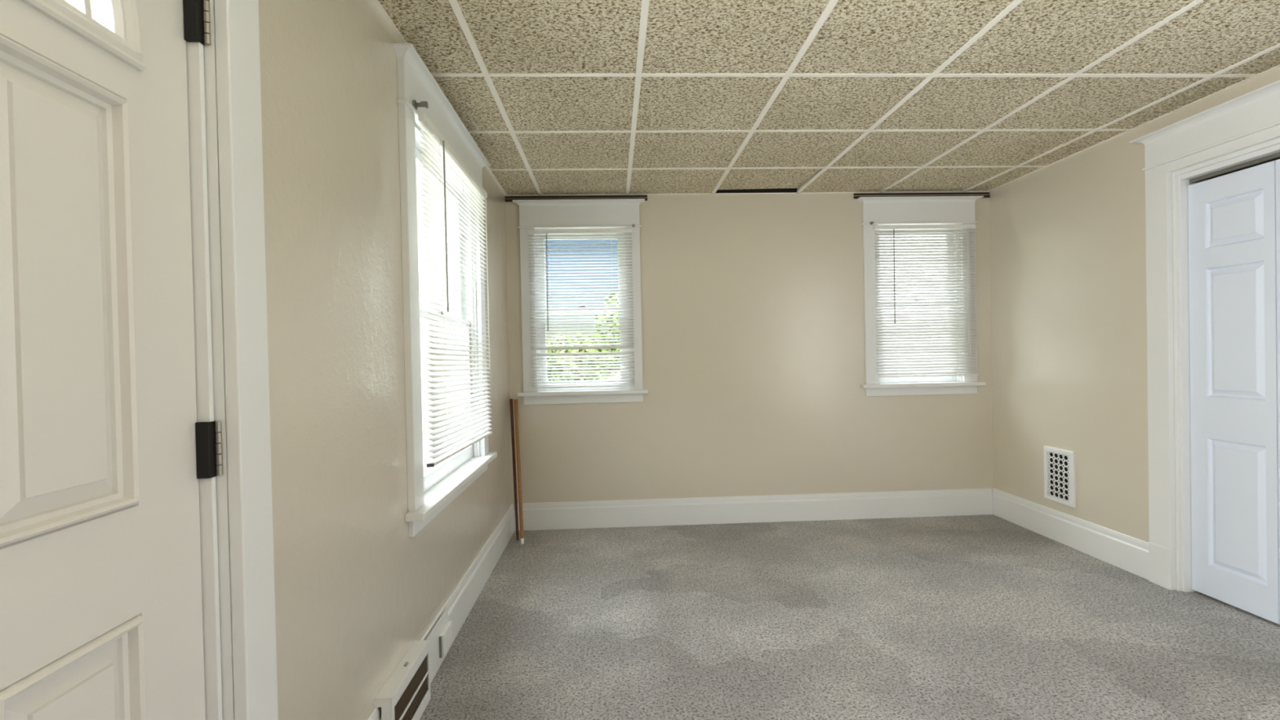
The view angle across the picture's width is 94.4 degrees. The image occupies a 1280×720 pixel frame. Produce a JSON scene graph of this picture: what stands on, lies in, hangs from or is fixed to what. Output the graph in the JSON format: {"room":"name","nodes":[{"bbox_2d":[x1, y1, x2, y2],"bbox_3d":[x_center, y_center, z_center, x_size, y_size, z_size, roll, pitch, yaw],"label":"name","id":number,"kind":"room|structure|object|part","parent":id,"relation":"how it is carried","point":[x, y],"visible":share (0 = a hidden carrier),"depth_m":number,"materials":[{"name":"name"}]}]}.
{"room":"empty living room","nodes":[
{"label":"empty living room","id":0,"kind":"room"},
{"bbox_2d":[257,0,511,719],"bbox_3d":[-0.890,-0.082,1.764,0.150,2.620,5.108,-1,1,-3],"label":"wall","id":1,"kind":"structure","parent":0,"point":[353,592],"depth_m":1.62,"materials":[{"name":"beige paint"}]},
{"bbox_2d":[0,0,278,719],"bbox_3d":[-0.822,0.119,0.666,0.176,2.240,1.095,-1,1,-3],"label":"door","id":2,"kind":"structure","parent":1,"relation":"in","point":[137,565],"depth_m":0.95,"materials":[{"name":"white paint"}]},
{"bbox_3d":[-0.825,-0.621,0.663,0.042,0.249,0.620,-1,1,-3],"label":"fanlight frame","id":3,"kind":"part","parent":2,"relation":"part of","materials":[{"name":"white paint"}]},
{"bbox_3d":[-0.768,0.197,1.167,0.026,2.070,0.101,-1,1,-3],"label":"casing","id":4,"kind":"part","parent":2,"relation":"part of","materials":[{"name":"white paint"}]},
{"bbox_2d":[374,640,431,719],"bbox_3d":[-0.772,1.111,1.948,0.052,0.218,0.360,-1,1,-3],"label":"air vent","id":5,"kind":"object","parent":1,"relation":"in","point":[409,683],"visible":1,"depth_m":1.95,"materials":[{"name":"white metal"}]},
{"bbox_2d":[426,607,448,683],"bbox_3d":[-0.794,1.125,2.303,0.003,0.182,0.348,-1,1,-3],"label":"trim","id":6,"kind":"structure","parent":1,"relation":"attached to","point":[435,661],"depth_m":2.31,"materials":[{"name":"white paint"}]},
{"bbox_2d":[366,503,515,719],"bbox_3d":[-0.824,1.122,2.711,0.018,0.190,2.945,-1,1,-3],"label":"baseboard","id":7,"kind":"structure","parent":1,"relation":"attached to","point":[464,597],"depth_m":2.96,"materials":[{"name":"white paint"}]},
{"bbox_2d":[392,43,497,537],"bbox_3d":[-0.903,-0.236,2.691,0.216,1.709,1.313,-1,1,-3],"label":"window","id":8,"kind":"structure","parent":1,"relation":"in","point":[429,491],"depth_m":2.36,"materials":[{"name":"white paint"}]},
{"bbox_3d":[-0.821,-0.182,2.128,0.026,1.430,0.100,-1,1,-3],"label":"casing","id":9,"kind":"part","parent":8,"relation":"part of","materials":[{"name":"white paint"}]},
{"bbox_2d":[412,100,428,109],"bbox_3d":[-0.800,-0.930,2.161,0.048,0.033,0.033,-1,1,-3],"label":"curtain bracket","id":10,"kind":"object","parent":8,"relation":"attached to","point":[423,104],"visible":0.92,"depth_m":2.15,"materials":[{"name":"grey metal"}]},
{"bbox_3d":[-0.807,-0.930,2.161,0.018,0.016,0.016,-1,1,-3],"label":"stem","id":11,"kind":"part","parent":10,"relation":"part of","materials":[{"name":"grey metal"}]},
{"bbox_3d":[-0.952,-0.529,2.686,0.034,0.718,1.009,-1,1,-3],"label":"sash","id":12,"kind":"part","parent":8,"relation":"part of","materials":[{"name":"white paint"}]},
{"bbox_3d":[-0.846,-1.074,2.686,0.065,0.037,1.313,-1,1,-3],"label":"crown","id":13,"kind":"part","parent":8,"relation":"part of","materials":[{"name":"white paint"}]},
{"bbox_3d":[-0.901,0.161,2.696,0.034,0.732,1.009,-1,1,-3],"label":"sash","id":14,"kind":"part","parent":8,"relation":"part of","materials":[{"name":"white paint"}]},
{"bbox_3d":[-0.886,0.542,2.700,0.215,0.028,1.305,-1,1,-3],"label":"sill","id":15,"kind":"part","parent":8,"relation":"part of","materials":[{"name":"white paint"}]},
{"bbox_2d":[417,113,493,467],"bbox_3d":[-0.785,-0.244,2.654,0.042,1.290,1.055,-1,1,-3],"label":"window blind","id":16,"kind":"object","parent":8,"relation":"attached to","point":[438,450],"visible":1,"depth_m":2.50,"materials":[{"name":"white plastic"}]},
{"bbox_3d":[-0.793,-0.242,2.654,0.027,1.254,0.715,-1,1,-3],"label":"ladder cord","id":17,"kind":"part","parent":16,"relation":"part of","materials":[{"name":"white fabric"}]},
{"bbox_3d":[-0.780,0.385,2.661,0.024,0.031,1.046,-1,1,-3],"label":"rail","id":18,"kind":"part","parent":16,"relation":"part of","materials":[{"name":"white plastic"}]},
{"bbox_3d":[-0.801,-0.416,3.113,0.002,0.915,0.014,-1,1,-3],"label":"lift cord","id":19,"kind":"part","parent":16,"relation":"part of","materials":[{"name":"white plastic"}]},
{"bbox_3d":[-0.873,-0.194,3.261,0.026,1.430,0.100,-1,1,-3],"label":"casing","id":20,"kind":"part","parent":8,"relation":"part of","materials":[{"name":"white paint"}]},
{"bbox_2d":[439,621,453,657],"bbox_3d":[-0.789,1.134,2.409,0.016,0.086,0.138,-1,1,-3],"label":"cable box","id":21,"kind":"object","parent":1,"relation":"attached to","point":[446,638],"visible":1,"depth_m":2.38,"materials":[{"name":"white plastic"}]},
{"bbox_2d":[505,187,993,509],"bbox_3d":[0.817,-0.145,4.324,3.499,2.620,0.150,-1,1,-3],"label":"wall","id":22,"kind":"structure","parent":0,"point":[753,331],"depth_m":4.25,"materials":[{"name":"beige paint"}]},
{"bbox_2d":[505,195,647,201],"bbox_3d":[-0.447,-1.139,4.176,1.000,0.038,0.008,-1,1,-3],"label":"curtain rod","id":23,"kind":"object","parent":22,"relation":"attached to","point":[633,197],"depth_m":4.17,"materials":[{"name":"brown metal"}]},
{"bbox_2d":[512,198,648,404],"bbox_3d":[-0.414,-0.407,4.231,0.918,1.423,0.216,-1,1,-3],"label":"window","id":24,"kind":"structure","parent":22,"relation":"in","point":[549,214],"depth_m":4.17,"materials":[{"name":"white paint"}]},
{"bbox_3d":[-0.780,-0.348,4.160,0.100,1.145,0.026,-1,1,-3],"label":"casing","id":25,"kind":"part","parent":24,"relation":"part of","materials":[{"name":"white paint"}]},
{"bbox_3d":[-0.425,-1.099,4.149,0.918,0.037,0.065,-1,1,-3],"label":"crown","id":26,"kind":"part","parent":24,"relation":"part of","materials":[{"name":"white paint"}]},
{"bbox_3d":[-0.421,-0.629,4.272,0.614,0.576,0.034,-1,1,-3],"label":"sash","id":27,"kind":"part","parent":24,"relation":"part of","materials":[{"name":"white paint"}]},
{"bbox_2d":[527,228,635,388],"bbox_3d":[-0.407,-0.359,4.137,0.732,1.103,0.042,-1,1,-3],"label":"window blind","id":28,"kind":"object","parent":24,"relation":"attached to","point":[606,354],"visible":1,"depth_m":4.14,"materials":[{"name":"white plastic"}]},
{"bbox_3d":[-0.407,-0.352,4.145,0.438,1.077,0.027,-1,1,-3],"label":"ladder cord","id":29,"kind":"part","parent":28,"relation":"part of","materials":[{"name":"white fabric"}]},
{"bbox_3d":[-0.396,0.186,4.151,0.723,0.011,0.024,-1,1,-3],"label":"rail","id":30,"kind":"part","parent":28,"relation":"part of","materials":[{"name":"white plastic"}]},
{"bbox_3d":[-0.109,-0.435,4.141,0.014,0.922,0.002,-1,1,-3],"label":"lift cord","id":31,"kind":"part","parent":28,"relation":"part of","materials":[{"name":"white fabric"}]},
{"bbox_3d":[-0.401,0.230,4.238,0.910,0.028,0.215,-1,1,-3],"label":"sill","id":32,"kind":"part","parent":24,"relation":"part of","materials":[{"name":"white paint"}]},
{"bbox_3d":[-0.407,-0.080,4.241,0.614,0.590,0.034,-1,1,-3],"label":"sash","id":33,"kind":"part","parent":24,"relation":"part of","materials":[{"name":"white paint"}]},
{"bbox_3d":[-0.041,-0.364,4.194,0.100,1.145,0.026,-1,1,-3],"label":"casing","id":34,"kind":"part","parent":24,"relation":"part of","materials":[{"name":"white paint"}]},
{"bbox_2d":[514,488,992,530],"bbox_3d":[0.846,1.070,4.253,3.461,0.190,0.018,-1,1,-3],"label":"baseboard","id":35,"kind":"structure","parent":22,"relation":"attached to","point":[978,501],"depth_m":4.25,"materials":[{"name":"white paint"}]},
{"bbox_2d":[856,195,986,396],"bbox_3d":[2.025,-0.458,4.344,0.903,1.423,0.216,-1,1,-3],"label":"window","id":36,"kind":"structure","parent":22,"relation":"in","point":[927,210],"depth_m":4.27,"materials":[{"name":"white paint"}]},
{"bbox_3d":[1.667,-0.400,4.273,0.100,1.145,0.026,-1,1,-3],"label":"casing","id":37,"kind":"part","parent":36,"relation":"part of","materials":[{"name":"white paint"}]},
{"bbox_3d":[2.019,-0.680,4.384,0.599,0.576,0.034,-1,1,-3],"label":"sash","id":38,"kind":"part","parent":36,"relation":"part of","materials":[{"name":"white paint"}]},
{"bbox_3d":[2.032,-0.132,4.353,0.599,0.590,0.034,-1,1,-3],"label":"sash","id":39,"kind":"part","parent":36,"relation":"part of","materials":[{"name":"white paint"}]},
{"bbox_3d":[2.014,-1.150,4.262,0.903,0.037,0.065,-1,1,-3],"label":"crown","id":40,"kind":"part","parent":36,"relation":"part of","materials":[{"name":"white paint"}]},
{"bbox_3d":[2.038,0.178,4.350,0.895,0.028,0.215,-1,1,-3],"label":"sill","id":41,"kind":"part","parent":36,"relation":"part of","materials":[{"name":"white paint"}]},
{"bbox_2d":[873,224,978,377],"bbox_3d":[2.054,-0.424,4.251,0.748,1.085,0.042,-1,1,-3],"label":"window blind","id":42,"kind":"object","parent":36,"relation":"attached to","point":[918,366],"visible":1,"depth_m":4.26,"materials":[{"name":"white plastic"}]},
{"bbox_3d":[2.054,-0.417,4.258,0.447,1.059,0.027,-1,1,-3],"label":"ladder cord","id":43,"kind":"part","parent":42,"relation":"part of","materials":[{"name":"white fabric"}]},
{"bbox_3d":[2.065,0.112,4.264,0.739,0.011,0.024,-1,1,-3],"label":"rail","id":44,"kind":"part","parent":42,"relation":"part of","materials":[{"name":"white plastic"}]},
{"bbox_3d":[2.361,-0.495,4.255,0.014,0.916,0.002,-1,1,-3],"label":"lift cord","id":45,"kind":"part","parent":42,"relation":"part of","materials":[{"name":"white fabric"}]},
{"bbox_3d":[2.391,-0.415,4.306,0.100,1.145,0.026,-1,1,-3],"label":"casing","id":46,"kind":"part","parent":36,"relation":"part of","materials":[{"name":"white paint"}]},
{"bbox_2d":[853,192,990,199],"bbox_3d":[2.043,-1.192,4.291,1.007,0.038,0.008,-1,1,-3],"label":"curtain rod","id":47,"kind":"object","parent":22,"relation":"attached to","point":[918,194],"depth_m":4.29,"materials":[{"name":"brown metal"}]},
{"bbox_2d":[372,0,1279,195],"bbox_3d":[1.310,-1.355,1.778,4.599,0.366,5.258,-1,1,-3],"label":"ceiling","id":48,"kind":"structure","parent":0,"point":[558,97],"depth_m":2.49,"materials":[{"name":"beige"}]},
{"bbox_3d":[0.824,-1.237,4.236,0.604,0.088,0.003,-1,1,-3],"label":"wall angle leg","id":49,"kind":"part","parent":48,"relation":"part of","materials":[{"name":"black metal"}]},
{"bbox_2d":[410,514,1279,719],"bbox_3d":[1.363,1.242,1.806,4.599,0.120,5.258,-1,1,-3],"label":"floor","id":50,"kind":"structure","parent":0,"point":[989,616],"depth_m":2.56,"materials":[{"name":"grey carpet"}]},
{"bbox_2d":[509,399,519,540],"bbox_3d":[-0.856,0.735,4.034,0.022,0.929,0.234,-1,1,-17],"label":"wooden stick","id":51,"kind":"object","parent":50,"relation":"on","point":[510,400],"visible":1,"depth_m":4.03,"materials":[{"name":"red wood"}]},
{"bbox_2d":[514,399,524,544],"bbox_3d":[-0.816,0.737,3.992,0.025,0.926,0.310,-1,1,-16],"label":"wooden stick","id":52,"kind":"object","parent":50,"relation":"on","point":[516,409],"visible":1,"depth_m":3.98,"materials":[{"name":"beige wood"}]},
{"bbox_2d":[989,66,1279,559],"bbox_3d":[2.754,-0.159,1.932,0.150,2.620,5.108,-1,1,-3],"label":"wall","id":53,"kind":"structure","parent":0,"point":[1068,236],"depth_m":3.51,"materials":[{"name":"beige paint"}]},
{"bbox_2d":[1043,445,1075,507],"bbox_3d":[2.609,0.721,3.688,0.016,0.337,0.244,-1,1,-3],"label":"air vent","id":54,"kind":"object","parent":53,"relation":"in","point":[1062,479],"visible":1,"depth_m":3.68,"materials":[{"name":"white metal"}]},
{"bbox_2d":[1047,451,1069,501],"bbox_3d":[2.608,0.721,3.688,0.004,0.281,0.188,-1,1,-3],"label":"grille","id":55,"kind":"object","parent":54,"relation":"attached to","point":[1059,461],"depth_m":3.69,"materials":[{"name":"white metal"}]},
{"bbox_2d":[991,488,1148,579],"bbox_3d":[2.614,1.040,3.700,0.018,0.190,1.285,-1,1,-3],"label":"baseboard","id":56,"kind":"structure","parent":53,"relation":"attached to","point":[1129,553],"depth_m":3.54,"materials":[{"name":"white paint"}]},
{"bbox_2d":[1128,80,1279,624],"bbox_3d":[2.714,0.012,2.138,0.219,2.275,1.906,-1,1,-3],"label":"door","id":57,"kind":"structure","parent":53,"relation":"in","point":[1221,283],"depth_m":2.77,"materials":[{"name":"white paint"}]},
{"bbox_3d":[2.620,-0.016,2.985,0.026,1.907,0.120,-1,1,-3],"label":"casing","id":58,"kind":"part","parent":57,"relation":"part of","materials":[{"name":"white paint"}]},
{"bbox_3d":[2.616,-1.105,2.122,0.069,0.037,1.906,-1,1,-3],"label":"crown","id":59,"kind":"part","parent":57,"relation":"part of","materials":[{"name":"white paint"}]},
{"bbox_3d":[2.642,-0.938,2.125,0.024,0.046,1.580,-1,1,-3],"label":"head casing","id":60,"kind":"part","parent":57,"relation":"part of","materials":[{"name":"white paint"}]},
{"bbox_2d":[1205,158,1279,180],"bbox_3d":[3.194,-0.171,2.159,0.750,2.620,2.180,-1,1,-3],"label":"wall","id":61,"kind":"structure","parent":0,"point":[1277,158],"depth_m":3.14,"materials":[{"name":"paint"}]},
{"label":"outside","id":62,"kind":"structure","parent":0,"visible":0},
{"bbox_2d":[422,426,451,471],"bbox_3d":[-3.256,2.072,5.877,4.150,0.020,24.000,-1,1,-3],"label":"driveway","id":63,"kind":"structure","parent":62,"point":[426,460],"depth_m":13.21,"materials":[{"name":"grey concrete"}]},
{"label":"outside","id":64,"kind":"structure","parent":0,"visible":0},
{"bbox_2d":[422,372,620,435],"bbox_3d":[1.384,1.823,25.111,85.000,0.100,90.000,-1,1,-3],"label":"ground","id":65,"kind":"structure","parent":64,"point":[611,372],"depth_m":50.22,"materials":[{"name":"green plant"}]},
{"bbox_2d":[63,0,450,434],"bbox_3d":[-9.260,-3.294,12.552,7.600,10.850,34.800,-1,1,-3],"label":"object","id":66,"kind":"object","parent":65,"relation":"on","point":[423,326],"visible":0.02,"depth_m":16.91,"materials":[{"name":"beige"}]},
{"bbox_2d":[546,333,620,381],"bbox_3d":[-2.838,0.280,26.947,4.427,3.121,4.461,-1,1,-3],"label":"leafy tree","id":67,"kind":"object","parent":65,"relation":"on","point":[562,350],"visible":0.34,"depth_m":26.15,"materials":[{"name":"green plant"}]},
{"bbox_2d":[592,291,620,370],"bbox_3d":[-0.160,-0.554,22.545,3.326,4.775,3.341,-1,1,-3],"label":"leafy tree","id":68,"kind":"object","parent":65,"relation":"on","point":[608,303],"visible":0.06,"depth_m":22.14,"materials":[{"name":"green plant"}]},
{"bbox_2d":[879,235,948,372],"bbox_3d":[7.704,-2.439,12.045,12.200,8.450,7.400,-1,1,-3],"label":"house","id":69,"kind":"structure","parent":65,"relation":"on","point":[919,235],"depth_m":8.58,"materials":[{"name":"white"}]}
]}

